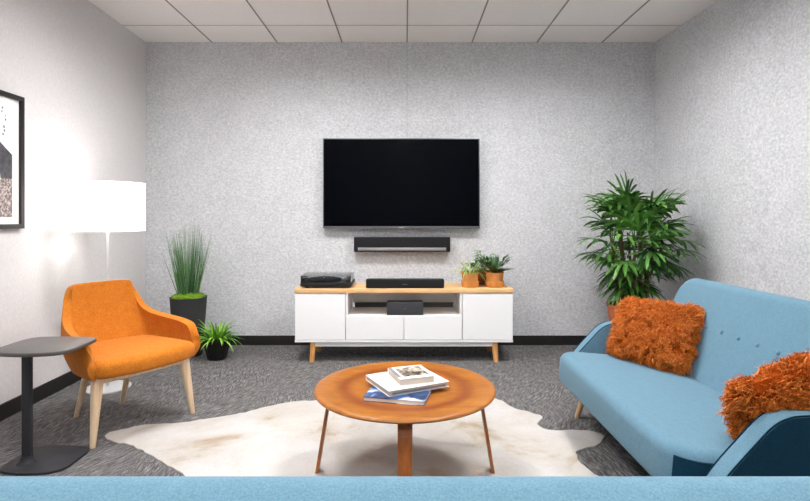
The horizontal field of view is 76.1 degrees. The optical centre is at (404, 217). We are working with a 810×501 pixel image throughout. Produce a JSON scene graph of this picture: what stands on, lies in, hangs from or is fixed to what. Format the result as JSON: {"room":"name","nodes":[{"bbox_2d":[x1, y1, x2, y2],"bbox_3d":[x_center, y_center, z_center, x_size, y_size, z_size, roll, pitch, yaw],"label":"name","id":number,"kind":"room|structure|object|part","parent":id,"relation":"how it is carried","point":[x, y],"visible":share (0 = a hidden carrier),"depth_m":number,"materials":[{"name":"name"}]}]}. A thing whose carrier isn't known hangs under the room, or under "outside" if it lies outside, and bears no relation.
{"room":"living room","nodes":[
{"label":"living room","id":0,"kind":"room"},
{"bbox_2d":[0,0,145,403],"bbox_3d":[-2.379,-0.230,1.475,0.100,2.840,6.756,0,0,-2],"label":"wall","id":1,"kind":"structure","parent":0,"point":[80,73],"depth_m":3.59,"materials":[{"name":"white paint"}]},
{"bbox_2d":[0,90,24,228],"bbox_3d":[-2.358,-0.340,2.890,0.026,0.810,0.620,0,0,-2],"label":"framed print","id":2,"kind":"object","parent":1,"relation":"hanging from","point":[12,106],"visible":1,"depth_m":3.12},
{"bbox_2d":[0,371,81,421],"bbox_3d":[-2.323,1.143,1.469,0.012,0.095,6.741,0,0,-2],"label":"baseboard","id":3,"kind":"structure","parent":1,"relation":"attached to","point":[11,407],"depth_m":3.39,"materials":[{"name":"black plastic"}]},
{"bbox_2d":[0,345,650,475],"bbox_3d":[0.059,1.240,1.475,5.178,0.100,6.950,0,0,0],"label":"floor","id":4,"kind":"structure","parent":0,"point":[252,377],"depth_m":3.45,"materials":[{"name":"carpet"}]},
{"bbox_2d":[0,336,96,475],"bbox_3d":[-1.759,0.904,2.533,0.368,0.572,0.347,0,0,0],"label":"side table","id":5,"kind":"object","parent":4,"relation":"on","point":[42,460],"visible":1,"depth_m":2.48,"materials":[{"name":"grey metal"}]},
{"bbox_2d":[68,181,144,394],"bbox_3d":[-2.080,0.472,3.620,0.468,1.435,0.468,0,0,0],"label":"floor lamp","id":6,"kind":"object","parent":4,"relation":"on","point":[93,206],"visible":0.85,"depth_m":3.43,"materials":[{"name":"white fabric"}]},
{"bbox_3d":[-2.080,-0.077,3.620,0.468,0.335,0.468,0,0,0],"label":"lamp shade","id":7,"kind":"part","parent":6,"relation":"part of","materials":[{"name":"white fabric"}]},
{"bbox_2d":[61,280,200,448],"bbox_3d":[-1.641,0.794,3.038,0.634,0.802,0.671,0,0,34],"label":"lounge chair","id":8,"kind":"object","parent":4,"relation":"on","point":[133,338],"visible":0.93,"depth_m":3.08,"materials":[{"name":"orange fabric"}]},
{"bbox_3d":[-1.900,1.010,3.061,0.178,0.369,0.045,0,0,34],"label":"leg","id":9,"kind":"part","parent":8,"relation":"part of","materials":[{"name":"brown wood"}]},
{"bbox_3d":[-1.623,1.013,2.710,0.059,0.358,0.094,0,0,6],"label":"leg","id":10,"kind":"part","parent":8,"relation":"part of","materials":[{"name":"brown wood"}]},
{"bbox_3d":[-1.760,1.010,3.269,0.178,0.369,0.045,0,0,34],"label":"leg","id":11,"kind":"part","parent":8,"relation":"part of","materials":[{"name":"brown wood"}]},
{"bbox_3d":[-1.615,0.786,3.021,0.570,0.108,0.584,0,0,34],"label":"seat","id":12,"kind":"part","parent":8,"relation":"part of","materials":[{"name":"orange fabric"}]},
{"bbox_3d":[-1.484,0.858,2.933,0.038,0.040,0.490,0,0,34],"label":"rail","id":13,"kind":"part","parent":8,"relation":"part of","materials":[{"name":"brown wood"}]},
{"bbox_3d":[-1.330,1.013,3.147,0.094,0.358,0.059,0,0,-29],"label":"leg","id":14,"kind":"part","parent":8,"relation":"part of","materials":[{"name":"brown wood"}]},
{"bbox_2d":[162,221,213,357],"bbox_3d":[-1.866,0.588,4.511,0.410,1.204,0.404,0,0,0],"label":"grass plant","id":15,"kind":"object","parent":4,"relation":"on","point":[189,303],"visible":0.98,"depth_m":4.44,"materials":[{"name":"green plant"}]},
{"bbox_3d":[-1.884,0.938,4.500,0.310,0.505,0.310,0,0,0],"label":"pot","id":16,"kind":"part","parent":15,"relation":"part of","materials":[{"name":"grey ceramic"}]},
{"bbox_2d":[197,319,247,360],"bbox_3d":[-1.605,1.014,4.366,0.497,0.351,0.450,0,0,13],"label":"fern plant","id":17,"kind":"object","parent":4,"relation":"on","point":[216,347],"visible":0.95,"depth_m":4.31,"materials":[{"name":"green plant"}]},
{"bbox_3d":[-1.589,1.109,4.370,0.214,0.163,0.214,0,0,-40],"label":"pot","id":18,"kind":"part","parent":17,"relation":"part of","materials":[{"name":"black plastic"}]},
{"bbox_2d":[105,398,603,475],"bbox_3d":[-0.275,1.187,2.626,2.723,0.006,1.658,0,0,0],"label":"cowhide rug","id":19,"kind":"object","parent":4,"relation":"on","point":[283,439],"visible":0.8,"depth_m":2.71,"materials":[{"name":"white fur"}]},
{"bbox_2d":[314,361,495,475],"bbox_3d":[0.000,0.984,2.420,0.840,0.400,0.840,0,0,0],"label":"coffee table","id":20,"kind":"object","parent":19,"relation":"on","point":[341,392],"visible":0.8,"depth_m":2.26,"materials":[{"name":"brown wood"}]},
{"bbox_3d":[-0.308,0.993,2.420,0.216,0.381,0.060,0,0,0],"label":"leg","id":21,"kind":"part","parent":20,"relation":"part of","materials":[{"name":"brown wood"}]},
{"bbox_2d":[363,386,431,405],"bbox_3d":[-0.028,0.782,2.306,0.270,0.018,0.205,0,0,13],"label":"paperback book","id":22,"kind":"object","parent":20,"relation":"on","point":[373,394],"visible":0.48,"depth_m":2.23,"materials":[{"name":"paper"}]},
{"bbox_2d":[366,370,448,396],"bbox_3d":[0.008,0.760,2.417,0.305,0.024,0.263,0,0,-27],"label":"book","id":23,"kind":"object","parent":22,"relation":"on","point":[382,381],"visible":0.66,"depth_m":2.33,"materials":[{"name":"white paper"}]},
{"bbox_2d":[388,365,434,385],"bbox_3d":[0.027,0.733,2.415,0.168,0.031,0.185,0,0,-19],"label":"picture book","id":24,"kind":"object","parent":23,"relation":"on","point":[415,374],"visible":1,"depth_m":2.37,"materials":[{"name":"white paper"}]},
{"bbox_2d":[394,366,428,376],"bbox_3d":[0.030,0.718,2.422,0.124,0.001,0.137,0,0,-19],"label":"picture","id":25,"kind":"object","parent":24,"relation":"on","point":[405,371],"depth_m":2.42},
{"bbox_3d":[0.000,0.993,2.112,0.060,0.381,0.216,0,0,0],"label":"leg","id":26,"kind":"part","parent":20,"relation":"part of","materials":[{"name":"brown wood"}]},
{"bbox_3d":[0.308,0.993,2.420,0.216,0.381,0.060,0,0,0],"label":"leg","id":27,"kind":"part","parent":20,"relation":"part of","materials":[{"name":"brown wood"}]},
{"bbox_2d":[294,282,513,361],"bbox_3d":[-0.009,0.886,4.454,1.802,0.611,0.420,0,0,0],"label":"sideboard","id":28,"kind":"object","parent":4,"relation":"on","point":[482,315],"visible":0.9,"depth_m":4.25,"materials":[{"name":"white paint"}]},
{"bbox_3d":[-0.763,1.106,4.287,0.056,0.171,0.053,0,0,0],"label":"leg","id":29,"kind":"part","parent":28,"relation":"part of","materials":[{"name":"brown wood"}]},
{"bbox_3d":[-0.698,0.810,4.259,0.412,0.380,0.018,0,0,0],"label":"door","id":30,"kind":"part","parent":28,"relation":"part of","materials":[{"name":"white paint"}]},
{"bbox_2d":[300,272,354,287],"bbox_3d":[-0.655,0.529,4.432,0.420,0.103,0.340,0,0,0],"label":"turntable","id":31,"kind":"object","parent":28,"relation":"on","point":[326,279],"visible":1,"depth_m":4.33,"materials":[{"name":"black plastic"}]},
{"bbox_3d":[-0.695,0.525,4.432,0.296,0.018,0.296,0,0,0],"label":"platter","id":32,"kind":"part","parent":31,"relation":"part of","materials":[{"name":"black plastic"}]},
{"bbox_3d":[-0.248,0.903,4.259,0.475,0.194,0.018,0,0,0],"label":"drawer","id":33,"kind":"part","parent":28,"relation":"part of","materials":[{"name":"white paint"}]},
{"bbox_3d":[-0.009,0.811,4.644,1.760,0.386,0.028,0,0,0],"label":"panel","id":34,"kind":"part","parent":28,"relation":"part of","materials":[{"name":"white wood"}]},
{"bbox_3d":[-0.009,1.044,4.433,1.520,0.043,0.315,0,0,0],"label":"rail","id":35,"kind":"part","parent":28,"relation":"part of","materials":[{"name":"white paint"}]},
{"bbox_2d":[366,278,443,287],"bbox_3d":[0.000,0.544,4.311,0.650,0.072,0.101,0,0,0],"label":"soundbar","id":36,"kind":"object","parent":28,"relation":"on","point":[370,282],"visible":1,"depth_m":4.26,"materials":[{"name":"black plastic"}]},
{"bbox_2d":[387,300,422,314],"bbox_3d":[0.000,0.749,4.319,0.300,0.106,0.121,0,0,0],"label":"speaker","id":37,"kind":"object","parent":28,"relation":"on","point":[394,307],"visible":1,"depth_m":4.26},
{"bbox_3d":[0.231,0.903,4.259,0.475,0.194,0.018,0,0,0],"label":"drawer","id":38,"kind":"part","parent":28,"relation":"part of","materials":[{"name":"white paint"}]},
{"bbox_2d":[452,260,488,287],"bbox_3d":[0.548,0.459,4.360,0.349,0.243,0.350,0,0,-31],"label":"spider plant","id":39,"kind":"object","parent":28,"relation":"on","point":[469,278],"visible":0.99,"depth_m":4.30,"materials":[{"name":"ceramic"}]},
{"bbox_3d":[0.550,0.512,4.360,0.156,0.113,0.156,0,0,0],"label":"pot","id":40,"kind":"part","parent":39,"relation":"part of","materials":[{"name":"ceramic"}]},
{"bbox_2d":[464,250,494,284],"bbox_3d":[0.661,0.433,4.550,0.300,0.294,0.296,0,0,44],"label":"ivy plant","id":41,"kind":"object","parent":28,"relation":"on","point":[481,281],"visible":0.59,"depth_m":4.50,"materials":[{"name":"green plant"}]},
{"bbox_3d":[0.678,0.514,4.555,0.140,0.108,0.140,0,0,0],"label":"pot","id":42,"kind":"part","parent":41,"relation":"part of","materials":[{"name":"orange ceramic"}]},
{"bbox_3d":[0.680,0.810,4.259,0.412,0.380,0.018,0,0,0],"label":"door","id":43,"kind":"part","parent":28,"relation":"part of","materials":[{"name":"white paint"}]},
{"bbox_3d":[0.745,1.106,4.287,0.056,0.171,0.053,0,0,0],"label":"leg","id":44,"kind":"part","parent":28,"relation":"part of","materials":[{"name":"brown wood"}]},
{"bbox_2d":[477,254,514,287],"bbox_3d":[0.760,0.441,4.322,0.344,0.280,0.252,0,0,3],"label":"plant","id":45,"kind":"object","parent":28,"relation":"on","point":[494,279],"visible":0.98,"depth_m":4.31,"materials":[{"name":"ceramic"}]},
{"bbox_3d":[0.756,0.512,4.360,0.162,0.113,0.162,0,0,-23],"label":"pot","id":46,"kind":"part","parent":45,"relation":"part of","materials":[{"name":"ceramic"}]},
{"bbox_2d":[0,476,809,500],"bbox_3d":[0.020,0.773,1.064,1.514,0.843,0.908,0,0,0],"label":"sofa","id":47,"kind":"object","parent":4,"relation":"on","point":[12,488],"visible":1,"depth_m":0.68,"materials":[{"name":"blue fabric"}]},
{"bbox_2d":[571,172,704,320],"bbox_3d":[1.812,0.399,4.139,0.999,1.582,1.015,0,0,0],"label":"palm","id":48,"kind":"object","parent":4,"relation":"on","point":[631,212],"visible":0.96,"depth_m":3.99,"materials":[{"name":"plant"}]},
{"bbox_2d":[559,278,809,475],"bbox_3d":[1.333,0.773,2.385,0.908,0.843,1.514,0,0,0],"label":"sofa","id":49,"kind":"object","parent":4,"relation":"on","point":[668,423],"visible":0.71,"depth_m":2.24,"materials":[{"name":"blue fabric"}]},
{"bbox_3d":[1.065,1.057,3.060,0.050,0.273,0.118,0,0,-45],"label":"leg","id":50,"kind":"part","parent":49,"relation":"part of","materials":[{"name":"brown wood"}]},
{"bbox_3d":[1.368,0.756,3.101,0.775,0.412,0.078,0,0,0],"label":"arm","id":51,"kind":"part","parent":49,"relation":"part of","materials":[{"name":"blue fabric"}]},
{"bbox_3d":[1.211,0.883,2.385,0.665,0.214,1.350,0,0,0],"label":"seat","id":52,"kind":"part","parent":49,"relation":"part of","materials":[{"name":"blue fabric"}]},
{"bbox_2d":[605,295,706,375],"bbox_3d":[1.379,0.647,2.886,0.311,0.400,0.543,0,0,-36],"label":"cushion","id":53,"kind":"object","parent":49,"relation":"on","point":[661,335],"visible":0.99,"depth_m":2.80,"materials":[{"name":"orange fur"}]},
{"bbox_3d":[1.152,0.884,1.715,0.506,0.147,0.044,0,0,5],"label":"panel","id":54,"kind":"part","parent":49,"relation":"part of","materials":[{"name":"blue fabric"}]},
{"bbox_3d":[1.612,0.666,2.385,0.349,0.629,1.510,0,0,0],"label":"backrest","id":55,"kind":"part","parent":49,"relation":"part of","materials":[{"name":"blue fabric"}]},
{"bbox_3d":[1.368,0.756,1.669,0.775,0.412,0.078,0,0,0],"label":"arm","id":56,"kind":"part","parent":49,"relation":"part of","materials":[{"name":"blue fabric"}]},
{"bbox_2d":[715,347,809,439],"bbox_3d":[1.369,0.646,1.784,0.573,0.500,0.296,0,0,5],"label":"cushion","id":57,"kind":"object","parent":49,"relation":"on","point":[778,385],"visible":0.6,"depth_m":1.72,"materials":[{"name":"orange fur"}]},
{"bbox_3d":[1.368,0.756,1.630,0.766,0.403,0.004,0,0,0],"label":"panel","id":58,"kind":"part","parent":49,"relation":"part of","materials":[{"name":"blue fabric"}]},
{"bbox_2d":[146,42,654,334],"bbox_3d":[-0.043,-0.230,4.900,4.975,2.840,0.100,0,0,0],"label":"wall","id":59,"kind":"structure","parent":0,"point":[236,131],"depth_m":4.85,"materials":[{"name":"grey paint"}]},
{"bbox_2d":[204,335,586,344],"bbox_3d":[-0.043,1.146,4.844,4.775,0.088,0.012,0,0,0],"label":"baseboard","id":60,"kind":"structure","parent":59,"relation":"attached to","point":[246,339],"depth_m":4.84,"materials":[{"name":"black plastic"}]},
{"bbox_2d":[323,138,479,228],"bbox_3d":[-0.033,-0.320,4.806,1.450,0.835,0.086,0,0,0],"label":"television","id":61,"kind":"object","parent":59,"relation":"attached to","point":[369,183],"visible":1,"depth_m":4.76,"materials":[{"name":"black plastic"}]},
{"bbox_2d":[354,237,449,251],"bbox_3d":[-0.027,0.244,4.800,0.890,0.135,0.099,0,0,0],"label":"soundbar","id":62,"kind":"object","parent":59,"relation":"attached to","point":[361,244],"visible":1,"depth_m":4.75,"materials":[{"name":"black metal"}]},
{"bbox_2d":[88,0,717,41],"bbox_3d":[0.160,-1.680,1.475,5.975,0.060,6.950,0,0,0],"label":"ceiling","id":63,"kind":"structure","parent":0,"point":[125,12],"depth_m":4.28,"materials":[{"name":"tile"}]},
{"bbox_2d":[123,25,679,25],"bbox_3d":[0.055,-1.650,1.377,4.971,0.002,6.102,0,0,0],"label":"trim","id":64,"kind":"structure","parent":63,"relation":"attached to","point":[123,25],"depth_m":4.43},
{"bbox_2d":[165,0,649,42],"bbox_3d":[0.324,-1.649,1.475,4.278,0.005,6.750,0,0,0],"label":"trim","id":65,"kind":"structure","parent":63,"relation":"attached to","point":[165,0],"depth_m":4.31,"materials":[{"name":"white metal"}]},
{"bbox_2d":[607,301,618,320],"bbox_3d":[1.829,0.940,4.130,0.410,0.500,0.410,0,0,0],"label":"pot","id":66,"kind":"object","parent":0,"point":[612,305],"depth_m":4.10,"materials":[{"name":"ceramic"}]},
{"bbox_2d":[655,0,809,302],"bbox_3d":[2.496,-0.230,1.475,0.100,2.840,6.756,0,0,-2],"label":"wall","id":67,"kind":"structure","parent":0,"point":[732,81],"depth_m":3.68,"materials":[{"name":"grey paint"}]}
]}

